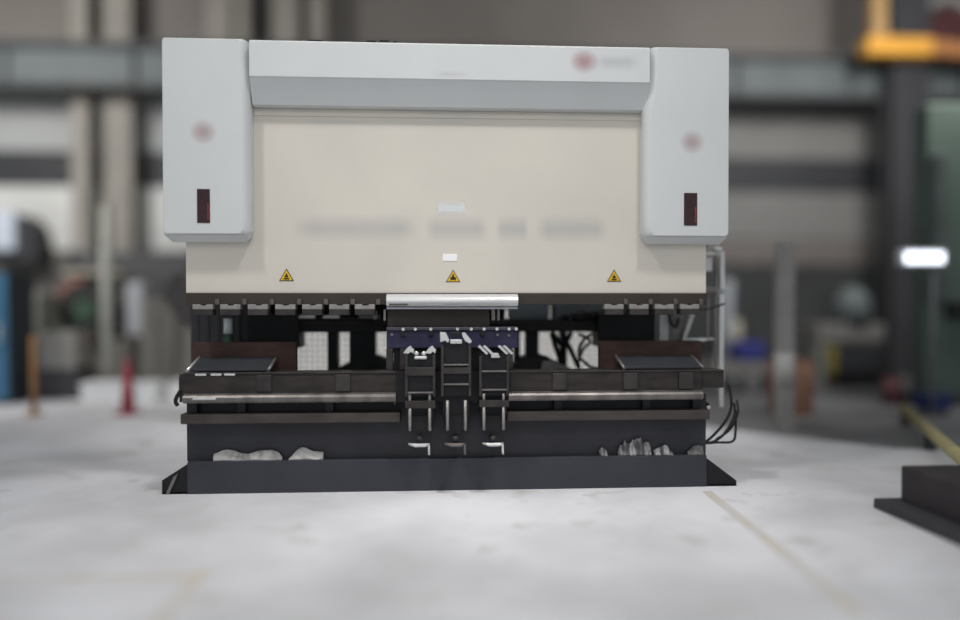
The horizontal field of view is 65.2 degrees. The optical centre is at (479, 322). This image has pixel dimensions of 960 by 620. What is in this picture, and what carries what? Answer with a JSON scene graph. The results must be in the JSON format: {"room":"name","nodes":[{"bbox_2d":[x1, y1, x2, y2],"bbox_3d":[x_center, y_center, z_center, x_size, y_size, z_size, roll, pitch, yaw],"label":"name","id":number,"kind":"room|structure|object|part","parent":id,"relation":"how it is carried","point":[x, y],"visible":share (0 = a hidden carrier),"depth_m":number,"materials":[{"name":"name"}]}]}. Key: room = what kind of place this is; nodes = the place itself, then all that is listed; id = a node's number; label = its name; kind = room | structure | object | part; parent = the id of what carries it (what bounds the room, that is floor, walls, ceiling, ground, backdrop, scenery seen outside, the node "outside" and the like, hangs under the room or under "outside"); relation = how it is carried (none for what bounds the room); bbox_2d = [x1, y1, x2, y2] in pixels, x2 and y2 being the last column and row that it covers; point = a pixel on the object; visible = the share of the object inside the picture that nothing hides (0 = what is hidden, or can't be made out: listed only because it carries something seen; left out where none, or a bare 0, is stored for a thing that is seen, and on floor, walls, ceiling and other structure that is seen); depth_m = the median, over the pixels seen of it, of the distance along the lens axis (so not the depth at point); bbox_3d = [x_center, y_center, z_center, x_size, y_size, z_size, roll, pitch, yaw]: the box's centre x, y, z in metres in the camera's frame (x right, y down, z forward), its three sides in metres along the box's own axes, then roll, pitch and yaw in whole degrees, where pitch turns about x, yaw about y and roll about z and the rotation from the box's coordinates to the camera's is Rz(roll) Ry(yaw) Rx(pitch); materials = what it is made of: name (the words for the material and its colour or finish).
{"room":"metal workshop","nodes":[
{"label":"metal workshop","id":0,"kind":"room"},
{"bbox_2d":[0,0,952,249],"bbox_3d":[-0.699,-3.594,13.655,28.000,9.000,0.200,0,1,-3],"label":"wall","id":1,"kind":"structure","parent":0,"point":[749,26],"depth_m":13.65,"materials":[{"name":"grey paint"}]},
{"bbox_2d":[0,211,53,262],"bbox_3d":[-7.871,-1.433,12.739,0.867,0.820,0.730,0,1,-3],"label":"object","id":2,"kind":"structure","parent":1,"relation":"attached to","point":[23,238],"depth_m":12.54,"materials":[{"name":"paint"}]},
{"bbox_2d":[0,91,162,151],"bbox_3d":[-7.930,-3.514,13.116,13.500,1.030,0.050,0,1,-3],"label":"window","id":3,"kind":"structure","parent":1,"relation":"in","point":[29,120],"depth_m":13.11,"materials":[{"name":"white glass"}]},
{"bbox_2d":[0,186,185,250],"bbox_3d":[-7.928,-1.819,13.141,13.500,1.120,0.050,0,1,-3],"label":"window","id":4,"kind":"structure","parent":1,"relation":"in","point":[52,205],"depth_m":13.15,"materials":[{"name":"white glass"}]},
{"bbox_2d":[0,250,185,330],"bbox_3d":[-7.926,-0.169,13.156,13.500,2.180,0.070,0,1,-3],"label":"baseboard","id":5,"kind":"structure","parent":1,"relation":"attached to","point":[48,277],"depth_m":13.13,"materials":[{"name":"grey"}]},
{"bbox_2d":[0,150,880,192],"bbox_3d":[-0.691,-2.703,13.539,28.000,0.620,0.060,0,1,-3],"label":"trim","id":6,"kind":"structure","parent":1,"relation":"attached to","point":[17,167],"depth_m":13.83,"materials":[{"name":"paint"}]},
{"bbox_2d":[655,265,879,369],"bbox_3d":[6.051,-0.081,13.971,14.500,1.950,0.050,0,1,-3],"label":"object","id":7,"kind":"structure","parent":1,"relation":"attached to","point":[817,287],"depth_m":13.91,"materials":[{"name":"grey"}]},
{"bbox_2d":[706,249,879,265],"bbox_3d":[6.051,-1.200,13.929,14.500,0.290,0.100,0,1,-3],"label":"trim","id":8,"kind":"structure","parent":1,"relation":"attached to","point":[732,256],"depth_m":13.88,"materials":[{"name":"beige paint"}]},
{"bbox_2d":[725,192,880,240],"bbox_3d":[6.049,-1.975,13.942,14.500,0.900,0.050,0,1,-3],"label":"window","id":9,"kind":"structure","parent":1,"relation":"in","point":[751,215],"depth_m":13.92,"materials":[{"name":"grey glass"}]},
{"bbox_2d":[729,102,880,159],"bbox_3d":[6.047,-3.565,13.918,14.500,1.080,0.050,0,1,-3],"label":"window","id":10,"kind":"structure","parent":1,"relation":"in","point":[756,130],"depth_m":13.89,"materials":[{"name":"grey glass"}]},
{"bbox_2d":[0,370,959,619],"bbox_3d":[-0.178,1.139,4.740,28.000,0.200,18.200,0,1,-3],"label":"floor","id":11,"kind":"structure","parent":0,"point":[81,484],"depth_m":3.57,"materials":[{"name":"concrete"}]},
{"bbox_2d":[0,272,34,403],"bbox_3d":[-5.997,0.189,9.150,0.790,1.580,0.600,0,1,-3],"label":"cabinet","id":12,"kind":"object","parent":11,"relation":"on","point":[17,325],"visible":0.91,"depth_m":9.02,"materials":[{"name":"blue metal"}]},
{"bbox_3d":[-5.987,0.173,8.890,0.760,1.500,0.020,0,1,-3],"label":"door","id":13,"kind":"part","parent":12,"relation":"part of","materials":[{"name":"blue metal"}]},
{"bbox_2d":[23,336,44,415],"bbox_3d":[-4.775,0.570,8.024,0.200,0.850,0.200,0,1,-3],"label":"post","id":14,"kind":"object","parent":11,"relation":"on","point":[33,339],"visible":1,"depth_m":8.00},
{"bbox_3d":[-4.775,0.560,8.024,0.064,0.830,0.064,0,1,-3],"label":"stem","id":15,"kind":"part","parent":14,"relation":"part of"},
{"bbox_2d":[34,293,58,368],"bbox_3d":[-6.159,0.288,10.229,0.570,1.350,0.530,0,1,-3],"label":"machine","id":16,"kind":"object","parent":11,"relation":"on","point":[45,305],"visible":0.17,"depth_m":10.13,"materials":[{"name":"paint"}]},
{"bbox_2d":[37,331,93,399],"bbox_3d":[-5.316,0.542,9.595,0.540,0.860,0.440,0,1,-3],"label":"base cabinet","id":17,"kind":"object","parent":11,"relation":"on","point":[63,356],"visible":0.8,"depth_m":9.39,"materials":[{"name":"grey metal"}]},
{"bbox_2d":[70,0,97,251],"bbox_3d":[-6.765,-3.526,12.807,0.450,8.900,0.420,0,1,-3],"label":"trim","id":18,"kind":"structure","parent":11,"relation":"on","point":[82,12],"depth_m":12.68,"materials":[{"name":"grey metal"}]},
{"bbox_2d":[70,250,185,285],"bbox_3d":[-5.801,-0.900,12.751,2.000,0.610,0.560,0,1,-3],"label":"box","id":19,"kind":"object","parent":18,"relation":"attached to","point":[150,267],"visible":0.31,"depth_m":12.51,"materials":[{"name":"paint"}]},
{"bbox_2d":[0,573,193,581],"bbox_3d":[-2.347,1.065,3.082,2.280,0.002,0.060,0,1,-3],"label":"trim","id":20,"kind":"structure","parent":11,"relation":"on","point":[164,575],"depth_m":3.12,"materials":[{"name":"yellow paint"}]},
{"bbox_2d":[57,270,147,381],"bbox_3d":[-5.433,0.101,11.004,1.230,1.700,0.860,0,1,-3],"label":"machine","id":21,"kind":"object","parent":11,"relation":"on","point":[79,301],"visible":0.6,"depth_m":10.66,"materials":[{"name":"grey metal"}]},
{"bbox_2d":[100,205,113,379],"bbox_3d":[-4.760,-0.254,9.565,0.250,2.450,0.240,0,1,-3],"label":"post","id":22,"kind":"object","parent":11,"relation":"on","point":[106,259],"visible":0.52,"depth_m":9.51,"materials":[{"name":"grey metal"}]},
{"bbox_2d":[79,380,137,403],"bbox_3d":[-4.530,0.852,9.169,0.556,0.250,0.366,0,1,-3],"label":"box","id":23,"kind":"object","parent":11,"relation":"on","point":[97,391],"visible":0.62,"depth_m":9.00,"materials":[{"name":"white"}]},
{"bbox_3d":[-4.530,0.747,9.167,0.556,0.040,0.366,0,1,-3],"label":"lid","id":24,"kind":"part","parent":23,"relation":"part of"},
{"bbox_2d":[102,0,138,251],"bbox_3d":[-6.151,-3.527,12.842,0.620,8.900,0.420,0,1,-3],"label":"trim","id":25,"kind":"structure","parent":11,"relation":"on","point":[119,17],"depth_m":12.71,"materials":[{"name":"grey metal"}]},
{"bbox_2d":[113,360,141,415],"bbox_3d":[-3.796,0.703,8.082,0.220,0.580,0.220,0,1,-3],"label":"pylon","id":26,"kind":"object","parent":11,"relation":"on","point":[127,408],"visible":1,"depth_m":8.04,"materials":[{"name":"red plastic"}]},
{"bbox_2d":[134,380,166,402],"bbox_3d":[-4.035,0.851,9.197,0.266,0.250,0.366,0,1,-3],"label":"box","id":27,"kind":"object","parent":11,"relation":"on","point":[147,391],"visible":1,"depth_m":9.03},
{"bbox_3d":[-4.036,0.746,9.196,0.266,0.040,0.366,0,1,-3],"label":"lid","id":28,"kind":"part","parent":27,"relation":"part of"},
{"bbox_2d":[140,278,190,393],"bbox_3d":[-3.962,0.159,10.418,1.200,1.599,1.000,0,1,-3],"label":"machine","id":29,"kind":"object","parent":11,"relation":"on","point":[165,341],"visible":0.27,"depth_m":10.00,"materials":[{"name":"grey metal"}]},
{"bbox_2d":[147,278,170,296],"bbox_3d":[-3.965,-0.492,10.459,1.081,0.299,0.700,0,1,-3],"label":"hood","id":30,"kind":"object","parent":29,"relation":"attached to","point":[158,291],"depth_m":10.09,"materials":[{"name":"grey metal"}]},
{"bbox_2d":[167,380,182,402],"bbox_3d":[-3.621,0.851,9.221,0.316,0.250,0.366,0,1,-3],"label":"box","id":31,"kind":"object","parent":11,"relation":"on","point":[173,388],"visible":0.4,"depth_m":9.04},
{"bbox_3d":[-3.621,0.746,9.220,0.316,0.040,0.366,0,1,-3],"label":"lid","id":32,"kind":"part","parent":31,"relation":"part of","materials":[{"name":"white"}]},
{"bbox_2d":[163,272,190,328],"bbox_3d":[-2.862,0.239,7.678,0.618,1.517,0.400,0,1,-3],"label":"machine","id":33,"kind":"object","parent":11,"relation":"on","point":[174,296],"visible":0.24,"depth_m":7.46,"materials":[{"name":"grey metal"}]},
{"bbox_2d":[151,569,211,619],"bbox_3d":[-1.155,1.069,2.749,0.060,0.002,0.940,0,1,-3],"label":"trim","id":34,"kind":"structure","parent":11,"relation":"on","point":[180,596],"depth_m":2.92,"materials":[{"name":"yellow paint"}]},
{"bbox_2d":[205,0,235,38],"bbox_3d":[-4.464,-3.530,12.939,0.600,8.900,0.420,0,1,-3],"label":"trim","id":35,"kind":"structure","parent":11,"relation":"on","point":[220,15],"depth_m":12.77,"materials":[{"name":"grey metal"}]},
{"bbox_2d":[236,0,251,41],"bbox_3d":[-4.065,-3.531,12.962,0.360,8.900,0.420,0,1,-3],"label":"trim","id":36,"kind":"structure","parent":11,"relation":"on","point":[243,7],"depth_m":12.79,"materials":[{"name":"grey metal"}]},
{"bbox_2d":[272,0,301,40],"bbox_3d":[-3.341,-3.532,13.004,0.610,8.900,0.420,0,1,-3],"label":"trim","id":37,"kind":"structure","parent":11,"relation":"on","point":[286,14],"depth_m":12.83,"materials":[{"name":"grey metal"}]},
{"bbox_2d":[308,0,327,40],"bbox_3d":[-2.807,-3.533,13.034,0.440,8.900,0.420,0,1,-3],"label":"trim","id":38,"kind":"structure","parent":11,"relation":"on","point":[317,9],"depth_m":12.86,"materials":[{"name":"grey metal"}]},
{"bbox_2d":[298,309,597,369],"bbox_3d":[-0.318,0.415,8.027,3.420,1.150,0.400,0,1,-3],"label":"board","id":39,"kind":"object","parent":11,"relation":"on","point":[311,339],"visible":0.02,"depth_m":7.78,"materials":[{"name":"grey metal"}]},
{"bbox_2d":[162,38,738,494],"bbox_3d":[-0.136,-0.352,4.961,3.695,2.775,1.019,0,1,-3],"label":"press brake","id":40,"kind":"object","parent":11,"relation":"on","point":[419,194],"visible":1,"depth_m":4.67,"materials":[{"name":"grey metal"}]},
{"bbox_2d":[186,356,200,371],"bbox_3d":[-1.765,0.258,4.621,0.020,0.085,0.236,0,1,-3],"label":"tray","id":41,"kind":"object","parent":40,"relation":"on","point":[191,368],"depth_m":4.60,"materials":[{"name":"metal"}]},
{"bbox_2d":[224,318,232,341],"bbox_3d":[-1.665,0.155,4.960,0.064,0.360,0.062,0,1,-3],"label":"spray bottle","id":42,"kind":"object","parent":40,"relation":"on","point":[228,322],"visible":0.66,"depth_m":4.94,"materials":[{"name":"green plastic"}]},
{"bbox_2d":[189,357,274,370],"bbox_3d":[-1.526,0.261,4.639,0.480,0.072,0.220,0,1,-3],"label":"tray","id":43,"kind":"object","parent":40,"relation":"on","point":[224,363],"depth_m":4.62,"materials":[{"name":"metal"}]},
{"bbox_3d":[-1.596,-0.264,5.048,0.070,2.600,0.580,0,1,-3],"label":"frame","id":44,"kind":"part","parent":40,"relation":"part of","materials":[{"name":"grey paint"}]},
{"bbox_3d":[-1.514,0.233,4.830,0.665,0.212,0.060,0,1,-3],"label":"rest plate","id":45,"kind":"part","parent":40,"relation":"part of","materials":[{"name":"metal"}]},
{"bbox_2d":[213,449,282,460],"bbox_3d":[-1.419,0.812,4.585,0.419,0.068,0.028,0,1,-3],"label":"paper scrap","id":46,"kind":"object","parent":40,"relation":"on","point":[225,455],"visible":1,"depth_m":4.58,"materials":[{"name":"white paper"}]},
{"bbox_2d":[267,356,277,371],"bbox_3d":[-1.286,0.257,4.648,0.020,0.085,0.236,0,1,-3],"label":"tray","id":47,"kind":"object","parent":40,"relation":"on","point":[271,362],"depth_m":4.66,"materials":[{"name":"grey metal"}]},
{"bbox_3d":[-1.140,0.578,4.574,1.307,0.060,0.125,0,1,-3],"label":"shelf rail","id":48,"kind":"part","parent":40,"relation":"part of","materials":[{"name":"brown metal"}]},
{"bbox_2d":[289,447,323,459],"bbox_3d":[-1.067,0.807,4.605,0.214,0.075,0.028,0,1,-3],"label":"paper scrap","id":49,"kind":"object","parent":40,"relation":"on","point":[303,453],"visible":1,"depth_m":4.60,"materials":[{"name":"white paper"}]},
{"bbox_3d":[-0.667,-0.155,5.369,1.700,0.270,0.030,0,1,-3],"label":"panel","id":50,"kind":"part","parent":40,"relation":"part of","materials":[{"name":"black paint"}]},
{"bbox_3d":[-0.562,0.229,4.679,0.040,0.133,0.090,0,1,-3],"label":"stem","id":51,"kind":"part","parent":40,"relation":"part of","materials":[{"name":"metal"}]},
{"bbox_3d":[-0.477,0.229,4.684,0.040,0.133,0.090,0,1,-3],"label":"stem","id":52,"kind":"part","parent":40,"relation":"part of","materials":[{"name":"metal"}]},
{"bbox_3d":[-0.439,0.319,4.473,0.016,0.250,0.020,0,1,-3],"label":"frame","id":53,"kind":"part","parent":40,"relation":"part of","materials":[{"name":"metal"}]},
{"bbox_3d":[-0.418,0.579,4.473,0.018,0.140,0.018,0,1,-3],"label":"rod","id":54,"kind":"part","parent":40,"relation":"part of","materials":[{"name":"metal"}]},
{"bbox_3d":[-0.362,0.757,4.467,0.131,0.074,0.026,0,1,-3],"label":"clamp handle","id":55,"kind":"part","parent":40,"relation":"part of","materials":[{"name":"silver metal"}]},
{"bbox_3d":[-0.356,0.491,4.477,0.180,0.045,0.025,0,1,-3],"label":"band plate","id":56,"kind":"part","parent":40,"relation":"part of","materials":[{"name":"metal"}]},
{"bbox_3d":[-0.357,0.293,4.474,0.180,0.050,0.025,0,1,-3],"label":"band plate","id":57,"kind":"part","parent":40,"relation":"part of","materials":[{"name":"metal"}]},
{"bbox_3d":[-0.354,0.211,4.478,0.075,0.018,0.035,0,1,-3],"label":"jaw plate","id":58,"kind":"part","parent":40,"relation":"part of","materials":[{"name":"silver metal"}]},
{"bbox_3d":[-0.300,0.578,4.479,0.018,0.140,0.018,0,1,-3],"label":"rod","id":59,"kind":"part","parent":40,"relation":"part of","materials":[{"name":"metal"}]},
{"bbox_3d":[-0.275,0.318,4.482,0.016,0.250,0.020,0,1,-3],"label":"frame","id":60,"kind":"part","parent":40,"relation":"part of","materials":[{"name":"metal"}]},
{"bbox_3d":[-0.262,-0.028,4.758,0.642,0.110,0.040,0,1,-3],"label":"punch plate","id":61,"kind":"part","parent":40,"relation":"part of","materials":[{"name":"brown metal"}]},
{"bbox_3d":[-0.225,0.288,4.484,0.016,0.310,0.020,0,1,-3],"label":"frame","id":62,"kind":"part","parent":40,"relation":"part of","materials":[{"name":"metal"}]},
{"bbox_3d":[-0.195,0.558,4.485,0.018,0.180,0.018,0,1,-3],"label":"rod","id":63,"kind":"part","parent":40,"relation":"part of","materials":[{"name":"metal"}]},
{"bbox_3d":[-0.214,0.003,5.152,2.700,0.016,0.016,0,1,-3],"label":"guide rail","id":64,"kind":"part","parent":40,"relation":"part of","materials":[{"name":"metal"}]},
{"bbox_3d":[-0.189,-0.406,4.715,0.091,0.044,0.004,0,1,-3],"label":"name plate","id":65,"kind":"part","parent":40,"relation":"part of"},
{"bbox_3d":[-0.147,0.386,4.703,3.325,0.177,0.255,0,1,-3],"label":"table rail","id":66,"kind":"part","parent":40,"relation":"part of","materials":[{"name":"brown metal"}]},
{"bbox_3d":[-0.162,0.390,4.615,0.700,0.182,0.130,0,1,-3],"label":"plate","id":67,"kind":"part","parent":40,"relation":"part of","materials":[{"name":"black paint"}]},
{"bbox_3d":[-0.148,0.756,4.480,0.131,0.074,0.026,0,1,-3],"label":"clamp handle","id":68,"kind":"part","parent":40,"relation":"part of","materials":[{"name":"grey metal"}]},
{"bbox_3d":[-0.144,0.115,4.499,0.070,0.025,0.055,0,1,-3],"label":"jaw plate","id":69,"kind":"part","parent":40,"relation":"part of","materials":[{"name":"silver metal"}]},
{"bbox_3d":[-0.143,0.288,4.487,0.180,0.040,0.025,0,1,-3],"label":"band plate","id":70,"kind":"part","parent":40,"relation":"part of","materials":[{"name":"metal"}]},
{"bbox_3d":[-0.088,0.558,4.491,0.018,0.180,0.018,0,1,-3],"label":"rod","id":71,"kind":"part","parent":40,"relation":"part of","materials":[{"name":"metal"}]},
{"bbox_3d":[-0.061,0.288,4.494,0.016,0.310,0.020,0,1,-3],"label":"frame","id":72,"kind":"part","parent":40,"relation":"part of","materials":[{"name":"metal"}]},
{"bbox_3d":[0.003,0.323,4.498,0.016,0.240,0.020,0,1,-3],"label":"frame","id":73,"kind":"part","parent":40,"relation":"part of","materials":[{"name":"metal"}]},
{"bbox_3d":[0.023,0.578,4.498,0.018,0.140,0.018,0,1,-3],"label":"rod","id":74,"kind":"part","parent":40,"relation":"part of","materials":[{"name":"metal"}]},
{"bbox_3d":[0.080,0.756,4.493,0.131,0.074,0.026,0,1,-3],"label":"clamp handle","id":75,"kind":"part","parent":40,"relation":"part of","materials":[{"name":"metal"}]},
{"bbox_3d":[0.085,0.487,4.503,0.180,0.040,0.025,0,1,-3],"label":"band plate","id":76,"kind":"part","parent":40,"relation":"part of","materials":[{"name":"metal"}]},
{"bbox_3d":[0.092,0.199,4.514,0.052,0.027,0.055,0,1,-3],"label":"jaw plate","id":77,"kind":"part","parent":40,"relation":"part of","materials":[{"name":"silver metal"}]},
{"bbox_3d":[0.141,0.578,4.505,0.018,0.140,0.018,0,1,-3],"label":"rod","id":78,"kind":"part","parent":40,"relation":"part of","materials":[{"name":"metal"}]},
{"bbox_3d":[0.166,0.322,4.507,0.016,0.240,0.020,0,1,-3],"label":"frame","id":79,"kind":"part","parent":40,"relation":"part of","materials":[{"name":"metal"}]},
{"bbox_3d":[0.182,0.228,4.722,0.040,0.133,0.090,0,1,-3],"label":"stem","id":80,"kind":"part","parent":40,"relation":"part of","materials":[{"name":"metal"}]},
{"bbox_3d":[0.641,-0.147,5.444,0.880,0.290,0.030,0,1,-3],"label":"panel","id":81,"kind":"part","parent":40,"relation":"part of","materials":[{"name":"metal"}]},
{"bbox_3d":[0.703,-0.039,5.224,0.267,0.080,0.080,0,1,-3],"label":"motor","id":82,"kind":"part","parent":40,"relation":"part of","materials":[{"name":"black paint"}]},
{"bbox_2d":[599,447,607,455],"bbox_3d":[0.775,0.812,4.711,0.054,0.055,0.028,0,1,-3],"label":"scrap","id":83,"kind":"object","parent":40,"relation":"on","point":[602,452],"visible":1,"depth_m":4.71,"materials":[{"name":"grey metal"}]},
{"bbox_3d":[0.793,0.574,4.685,1.265,0.060,0.125,0,1,-3],"label":"shelf rail","id":84,"kind":"part","parent":40,"relation":"part of","materials":[{"name":"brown metal"}]},
{"bbox_2d":[617,438,651,455],"bbox_3d":[0.974,0.784,4.722,0.214,0.112,0.028,0,1,-3],"label":"scrap","id":85,"kind":"object","parent":40,"relation":"on","point":[636,447],"visible":1,"depth_m":4.72,"materials":[{"name":"grey metal"}]},
{"bbox_3d":[1.126,0.228,4.982,0.685,0.212,0.060,0,1,-3],"label":"rest plate","id":86,"kind":"part","parent":40,"relation":"part of","materials":[{"name":"metal"}]},
{"bbox_2d":[617,355,700,368],"bbox_3d":[1.139,0.256,4.793,0.500,0.072,0.220,0,1,-3],"label":"tray","id":87,"kind":"object","parent":40,"relation":"on","point":[671,361],"depth_m":4.77,"materials":[{"name":"metal"}]},
{"bbox_2d":[653,445,672,454],"bbox_3d":[1.157,0.807,4.733,0.129,0.065,0.028,0,1,-3],"label":"scrap","id":88,"kind":"object","parent":40,"relation":"on","point":[664,449],"visible":1,"depth_m":4.73,"materials":[{"name":"grey metal"}]},
{"bbox_3d":[1.267,0.031,5.187,0.060,0.200,0.040,0,1,-3],"label":"gap post","id":89,"kind":"part","parent":40,"relation":"part of","materials":[{"name":"grey metal"}]},
{"bbox_2d":[687,445,703,454],"bbox_3d":[1.364,0.809,4.745,0.104,0.060,0.028,0,1,-3],"label":"scrap","id":90,"kind":"object","parent":40,"relation":"on","point":[695,450],"visible":1,"depth_m":4.74,"materials":[{"name":"grey metal"}]},
{"bbox_3d":[1.552,-0.407,5.227,0.125,0.105,0.020,0,1,-3],"label":"rack plate","id":91,"kind":"part","parent":40,"relation":"part of","materials":[{"name":"grey metal"}]},
{"bbox_2d":[298,312,657,369],"bbox_3d":[-0.225,0.278,5.526,3.240,1.500,0.040,0,1,-3],"label":"mesh fence","id":92,"kind":"object","parent":11,"relation":"on","point":[306,334],"visible":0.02,"depth_m":5.48,"materials":[{"name":"grey metal"}]},
{"bbox_2d":[702,491,870,615],"bbox_3d":[1.391,1.053,3.667,0.060,0.002,1.887,0,1,0],"label":"floor marking","id":93,"kind":"object","parent":11,"relation":"on","point":[854,609],"depth_m":3.31,"materials":[{"name":"yellow paint"}]},
{"bbox_2d":[703,375,959,449],"bbox_3d":[5.222,0.966,9.255,6.700,0.001,7.400,0,1,-3],"label":"floor","id":94,"kind":"structure","parent":11,"relation":"on","point":[847,415],"depth_m":7.77,"materials":[{"name":"grey concrete"}]},
{"bbox_2d":[721,279,742,387],"bbox_3d":[3.614,0.165,10.766,0.329,1.562,0.232,0,1,12],"label":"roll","id":95,"kind":"object","parent":94,"relation":"on","point":[732,328],"visible":0.64,"depth_m":10.72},
{"bbox_2d":[702,359,766,394],"bbox_3d":[3.264,0.739,10.191,1.000,0.430,0.700,0,1,-3],"label":"bench","id":96,"kind":"object","parent":94,"relation":"on","point":[730,366],"visible":0.4,"depth_m":9.86,"materials":[{"name":"paint"}]},
{"bbox_3d":[3.696,0.809,10.518,0.080,0.280,0.080,0,1,-3],"label":"leg","id":97,"kind":"part","parent":96,"relation":"part of","materials":[{"name":"paint"}]},
{"bbox_2d":[729,335,765,361],"bbox_3d":[3.608,0.347,10.130,0.400,0.355,0.350,0,1,-3],"label":"bag","id":98,"kind":"object","parent":96,"relation":"on","point":[741,351],"visible":1,"depth_m":9.97,"materials":[{"name":"blue fabric"}]},
{"bbox_3d":[3.731,0.818,9.919,0.080,0.280,0.080,0,1,-3],"label":"leg","id":99,"kind":"part","parent":96,"relation":"part of","materials":[{"name":"paint"}]},
{"bbox_2d":[773,243,794,428],"bbox_3d":[2.862,0.132,7.054,0.190,1.740,0.187,0,1,-3],"label":"post","id":100,"kind":"object","parent":94,"relation":"on","point":[784,268],"visible":1,"depth_m":6.99,"materials":[{"name":"grey metal"}]},
{"bbox_2d":[768,358,813,415],"bbox_3d":[3.372,0.692,8.143,0.470,0.585,0.470,0,1,-3],"label":"drum","id":101,"kind":"object","parent":94,"relation":"on","point":[804,367],"visible":0.66,"depth_m":7.93,"materials":[{"name":"brown metal"}]},
{"bbox_3d":[3.372,0.407,8.139,0.470,0.015,0.470,0,1,-3],"label":"lid","id":102,"kind":"part","parent":101,"relation":"part of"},
{"bbox_2d":[798,287,886,387],"bbox_3d":[5.413,0.208,11.133,1.040,1.460,0.850,0,1,-3],"label":"machine","id":103,"kind":"object","parent":94,"relation":"on","point":[846,352],"visible":0.89,"depth_m":10.97,"materials":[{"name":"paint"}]},
{"bbox_2d":[881,374,901,404],"bbox_3d":[4.872,0.792,8.882,0.220,0.360,0.217,0,1,-3],"label":"can","id":104,"kind":"object","parent":94,"relation":"on","point":[891,385],"visible":0.96,"depth_m":8.80,"materials":[{"name":"red paint"}]},
{"bbox_2d":[896,249,949,416],"bbox_3d":[4.693,0.106,7.970,0.560,1.760,0.315,0,1,-3],"label":"work light","id":105,"kind":"object","parent":94,"relation":"on","point":[904,257],"visible":0.98,"depth_m":7.92,"materials":[{"name":"grey metal"}]},
{"bbox_2d":[902,103,959,406],"bbox_3d":[5.805,-0.778,8.802,1.480,3.500,0.520,0,1,-3],"label":"machine","id":106,"kind":"object","parent":94,"relation":"on","point":[936,163],"visible":0.75,"depth_m":8.64,"materials":[{"name":"paint"}]},
{"bbox_2d":[911,392,954,410],"bbox_3d":[5.079,0.889,8.419,0.320,0.180,0.290,0,1,-3],"label":"crate","id":107,"kind":"object","parent":94,"relation":"on","point":[942,401],"visible":0.98,"depth_m":8.30,"materials":[{"name":"blue plastic"}]},
{"bbox_2d":[880,0,930,376],"bbox_3d":[7.149,-3.537,12.605,0.810,8.900,0.420,0,1,-3],"label":"column","id":108,"kind":"structure","parent":11,"relation":"on","point":[905,83],"depth_m":12.48,"materials":[{"name":"grey metal"}]},
{"bbox_2d":[874,465,959,545],"bbox_3d":[3.060,0.930,3.471,1.600,0.250,1.600,0,1,-3],"label":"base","id":109,"kind":"object","parent":11,"relation":"on","point":[929,501],"visible":1,"depth_m":3.91,"materials":[{"name":"black metal"}]},
{"bbox_3d":[3.060,1.028,3.472,1.600,0.055,1.600,0,1,-3],"label":"plate","id":110,"kind":"part","parent":109,"relation":"part of","materials":[{"name":"metal"}]},
{"bbox_2d":[898,404,959,464],"bbox_3d":[3.578,0.921,5.965,0.090,0.193,3.086,0,1,22],"label":"rail","id":111,"kind":"object","parent":11,"relation":"on","point":[933,437],"visible":0.96,"depth_m":5.93,"materials":[{"name":"metal"}]},
{"bbox_3d":[-14.431,-3.479,6.857,0.200,9.000,12.200,0,1,-3],"label":"wall","id":112,"kind":"structure","parent":0,"visible":0},
{"bbox_2d":[0,38,959,103],"bbox_3d":[-0.636,-4.168,12.548,28.000,0.740,0.400,0,1,-3],"label":"beam","id":113,"kind":"structure","parent":112,"relation":"attached to","point":[40,65],"depth_m":12.64,"materials":[{"name":"grey metal"}]},
{"bbox_2d":[930,0,959,40],"bbox_3d":[8.173,-5.150,13.441,1.215,1.211,0.800,0,1,-3],"label":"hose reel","id":114,"kind":"object","parent":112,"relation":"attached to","point":[945,22],"visible":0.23,"depth_m":13.04,"materials":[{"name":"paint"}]},
{"bbox_3d":[-0.488,-8.113,9.843,28.000,0.150,7.700,0,1,-3],"label":"ceiling","id":115,"kind":"structure","parent":0,"visible":0},
{"bbox_2d":[859,0,959,61],"bbox_3d":[9.284,-5.984,12.240,6.220,3.999,0.300,0,1,-3],"label":"crane","id":116,"kind":"object","parent":115,"relation":"hanging from","point":[877,45],"visible":1,"depth_m":11.99,"materials":[{"name":"metal"}]},
{"bbox_3d":[9.820,-4.270,12.296,5.150,0.569,0.260,0,1,-3],"label":"arm","id":117,"kind":"part","parent":116,"relation":"part of"}
]}

